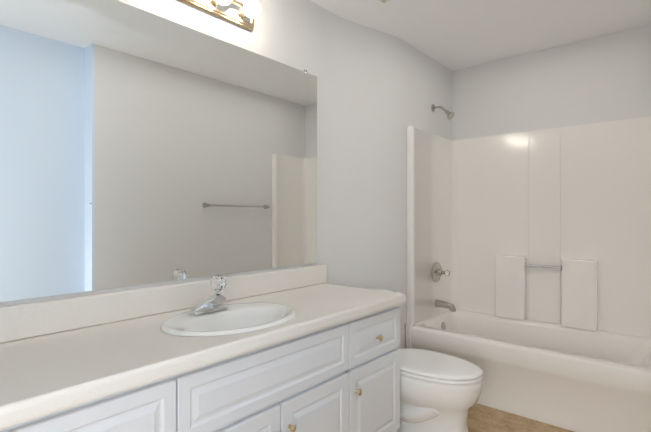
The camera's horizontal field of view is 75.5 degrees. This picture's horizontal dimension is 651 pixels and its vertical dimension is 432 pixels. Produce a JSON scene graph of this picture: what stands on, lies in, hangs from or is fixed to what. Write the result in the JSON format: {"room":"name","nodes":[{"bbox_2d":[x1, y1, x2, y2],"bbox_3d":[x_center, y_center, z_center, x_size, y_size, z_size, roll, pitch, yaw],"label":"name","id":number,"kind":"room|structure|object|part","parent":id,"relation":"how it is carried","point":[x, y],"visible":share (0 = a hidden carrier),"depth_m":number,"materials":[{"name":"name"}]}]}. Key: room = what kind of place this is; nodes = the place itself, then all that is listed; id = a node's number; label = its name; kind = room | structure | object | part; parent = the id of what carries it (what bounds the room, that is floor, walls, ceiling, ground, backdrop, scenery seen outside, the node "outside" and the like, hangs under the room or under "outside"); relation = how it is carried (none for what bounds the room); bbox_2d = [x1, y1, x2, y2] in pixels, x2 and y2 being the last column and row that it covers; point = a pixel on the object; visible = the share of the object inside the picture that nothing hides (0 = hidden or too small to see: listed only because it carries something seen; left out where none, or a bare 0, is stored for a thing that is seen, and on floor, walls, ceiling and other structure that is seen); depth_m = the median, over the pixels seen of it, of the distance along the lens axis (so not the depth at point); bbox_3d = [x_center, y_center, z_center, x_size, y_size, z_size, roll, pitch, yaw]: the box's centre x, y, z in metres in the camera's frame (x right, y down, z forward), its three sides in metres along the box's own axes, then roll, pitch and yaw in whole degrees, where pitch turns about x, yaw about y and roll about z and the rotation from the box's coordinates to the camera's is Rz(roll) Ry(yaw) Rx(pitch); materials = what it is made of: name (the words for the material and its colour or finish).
{"room":"bathroom","nodes":[
{"label":"bathroom","id":0,"kind":"room"},
{"bbox_2d":[0,0,327,306],"bbox_3d":[-0.267,-0.026,2.298,0.100,2.440,3.950,0,0,40],"label":"wall","id":1,"kind":"structure","parent":0,"point":[292,33],"depth_m":2.28,"materials":[{"name":"white paint"}]},
{"bbox_2d":[0,0,316,301],"bbox_3d":[-0.736,-0.279,1.663,0.008,1.103,2.115,0,0,40],"label":"mirror","id":2,"kind":"object","parent":1,"relation":"attached to","point":[139,146],"visible":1,"depth_m":1.66,"materials":[{"name":"clear glass"}]},
{"bbox_2d":[0,264,326,343],"bbox_3d":[-0.716,0.342,1.674,0.021,0.113,2.212,0,0,40],"label":"backsplash","id":3,"kind":"structure","parent":1,"relation":"attached to","point":[21,321],"depth_m":1.62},
{"bbox_2d":[178,0,260,30],"bbox_3d":[-0.522,-0.979,1.819,0.132,0.116,0.647,0,0,40],"label":"sconce","id":4,"kind":"object","parent":1,"relation":"attached to","point":[240,14],"visible":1,"depth_m":1.96,"materials":[{"name":"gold metal"}]},
{"bbox_2d":[328,11,451,348],"bbox_3d":[0.550,-0.025,3.080,0.130,2.440,1.500,0,0,40],"label":"wall","id":5,"kind":"structure","parent":0,"point":[385,90],"depth_m":2.80,"materials":[{"name":"white paint"}]},
{"bbox_2d":[431,104,454,119],"bbox_3d":[0.919,-0.816,3.279,0.175,0.141,0.066,0,0,40],"label":"shower head","id":6,"kind":"object","parent":5,"relation":"attached to","point":[450,115],"visible":1,"depth_m":3.26},
{"bbox_2d":[310,0,650,70],"bbox_3d":[0.439,-1.297,1.699,1.955,0.100,3.950,0,0,40],"label":"ceiling","id":7,"kind":"structure","parent":0,"point":[452,35],"depth_m":2.71,"materials":[{"name":"white paint"}]},
{"bbox_2d":[467,403,573,431],"bbox_3d":[0.439,1.243,1.695,1.955,0.100,3.950,0,0,40],"label":"floor","id":8,"kind":"structure","parent":0,"point":[482,418],"depth_m":2.42,"materials":[{"name":"wood"}]},
{"bbox_2d":[0,300,405,431],"bbox_3d":[-0.516,0.821,1.492,0.559,0.744,2.192,0,0,40],"label":"bathroom vanity","id":9,"kind":"object","parent":8,"relation":"on","point":[326,358],"depth_m":1.51,"materials":[{"name":"white wood"}]},
{"bbox_3d":[-0.699,0.569,0.905,0.018,0.197,0.815,0,0,40],"label":"drawer","id":10,"kind":"part","parent":9,"relation":"part of","materials":[{"name":"white wood"}]},
{"bbox_2d":[0,284,405,423],"bbox_3d":[-0.511,0.424,1.499,0.560,0.050,2.212,0,0,40],"label":"countertop","id":11,"kind":"structure","parent":9,"relation":"on","point":[38,373],"depth_m":1.26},
{"bbox_2d":[189,274,227,314],"bbox_3d":[-0.469,0.319,1.719,0.094,0.146,0.170,0,0,40],"label":"faucet","id":12,"kind":"object","parent":11,"relation":"on","point":[216,301],"visible":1,"depth_m":1.73,"materials":[{"name":"silver metal"}]},
{"bbox_3d":[-0.449,0.279,1.763,0.068,0.066,0.068,0,0,40],"label":"knob","id":13,"kind":"part","parent":12,"relation":"part of","materials":[{"name":"clear plastic"}]},
{"bbox_2d":[160,302,296,335],"bbox_3d":[-0.360,0.473,1.641,0.424,0.174,0.560,0,0,40],"label":"sink","id":14,"kind":"object","parent":11,"relation":"in","point":[236,318],"visible":0.4,"depth_m":1.70,"materials":[{"name":"white ceramic"}]},
{"bbox_3d":[-0.300,0.885,1.373,0.018,0.405,0.405,0,0,40],"label":"door","id":15,"kind":"part","parent":9,"relation":"part of","materials":[{"name":"white wood"}]},
{"bbox_3d":[-0.167,0.569,1.529,0.018,0.197,0.815,0,0,40],"label":"drawer","id":16,"kind":"part","parent":9,"relation":"part of","materials":[{"name":"white wood"}]},
{"bbox_3d":[-0.034,0.886,1.685,0.018,0.405,0.405,0,0,40],"label":"door","id":17,"kind":"part","parent":9,"relation":"part of","materials":[{"name":"white wood"}]},
{"bbox_3d":[0.239,0.570,2.005,0.018,0.197,0.427,0,0,40],"label":"drawer","id":18,"kind":"part","parent":9,"relation":"part of","materials":[{"name":"white wood"}]},
{"bbox_3d":[0.239,0.886,2.005,0.018,0.405,0.427,0,0,40],"label":"door","id":19,"kind":"part","parent":9,"relation":"part of","materials":[{"name":"white wood"}]},
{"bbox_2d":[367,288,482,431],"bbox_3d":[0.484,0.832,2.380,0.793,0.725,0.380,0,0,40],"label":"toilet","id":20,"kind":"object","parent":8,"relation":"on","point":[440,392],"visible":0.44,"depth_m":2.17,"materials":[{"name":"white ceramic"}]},
{"bbox_3d":[0.274,0.650,2.559,0.241,0.362,0.364,0,0,40],"label":"tank","id":21,"kind":"part","parent":20,"relation":"part of","materials":[{"name":"white ceramic"}]},
{"bbox_3d":[0.576,0.826,2.301,0.552,0.018,0.379,0,0,40],"label":"seat","id":22,"kind":"part","parent":20,"relation":"part of","materials":[{"name":"white plastic"}]},
{"bbox_3d":[0.576,0.803,2.302,0.550,0.021,0.377,0,0,40],"label":"lid","id":23,"kind":"part","parent":20,"relation":"part of","materials":[{"name":"white plastic"}]},
{"bbox_2d":[406,116,650,431],"bbox_3d":[1.391,0.276,2.821,1.480,1.838,0.798,0,0,40],"label":"bathtub","id":24,"kind":"object","parent":8,"relation":"on","point":[529,273],"visible":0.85,"depth_m":2.99,"materials":[{"name":"white plastic"}]},
{"bbox_3d":[0.938,0.699,3.274,0.160,0.078,0.060,0,0,40],"label":"spout","id":25,"kind":"part","parent":24,"relation":"part of","materials":[{"name":"silver metal"}]},
{"bbox_2d":[411,309,650,431],"bbox_3d":[1.393,0.990,2.822,1.480,0.410,0.792,0,0,40],"label":"basin","id":26,"kind":"object","parent":24,"relation":"in","point":[574,378],"depth_m":2.54,"materials":[{"name":"white ceramic"}]},
{"bbox_3d":[1.597,0.370,3.087,0.243,0.040,0.040,0,0,40],"label":"grabbar rail","id":27,"kind":"part","parent":24,"relation":"part of","materials":[{"name":"silver metal"}]},
{"bbox_3d":[1.603,0.090,3.094,0.675,1.387,0.073,0,0,40],"label":"moulding","id":28,"kind":"part","parent":24,"relation":"part of","materials":[{"name":"white plastic"}]},
{"bbox_2d":[452,24,650,139],"bbox_3d":[1.634,-0.025,3.207,1.816,2.440,0.100,0,0,40],"label":"wall","id":29,"kind":"structure","parent":0,"point":[604,78],"depth_m":3.08,"materials":[{"name":"white paint"}]}
]}

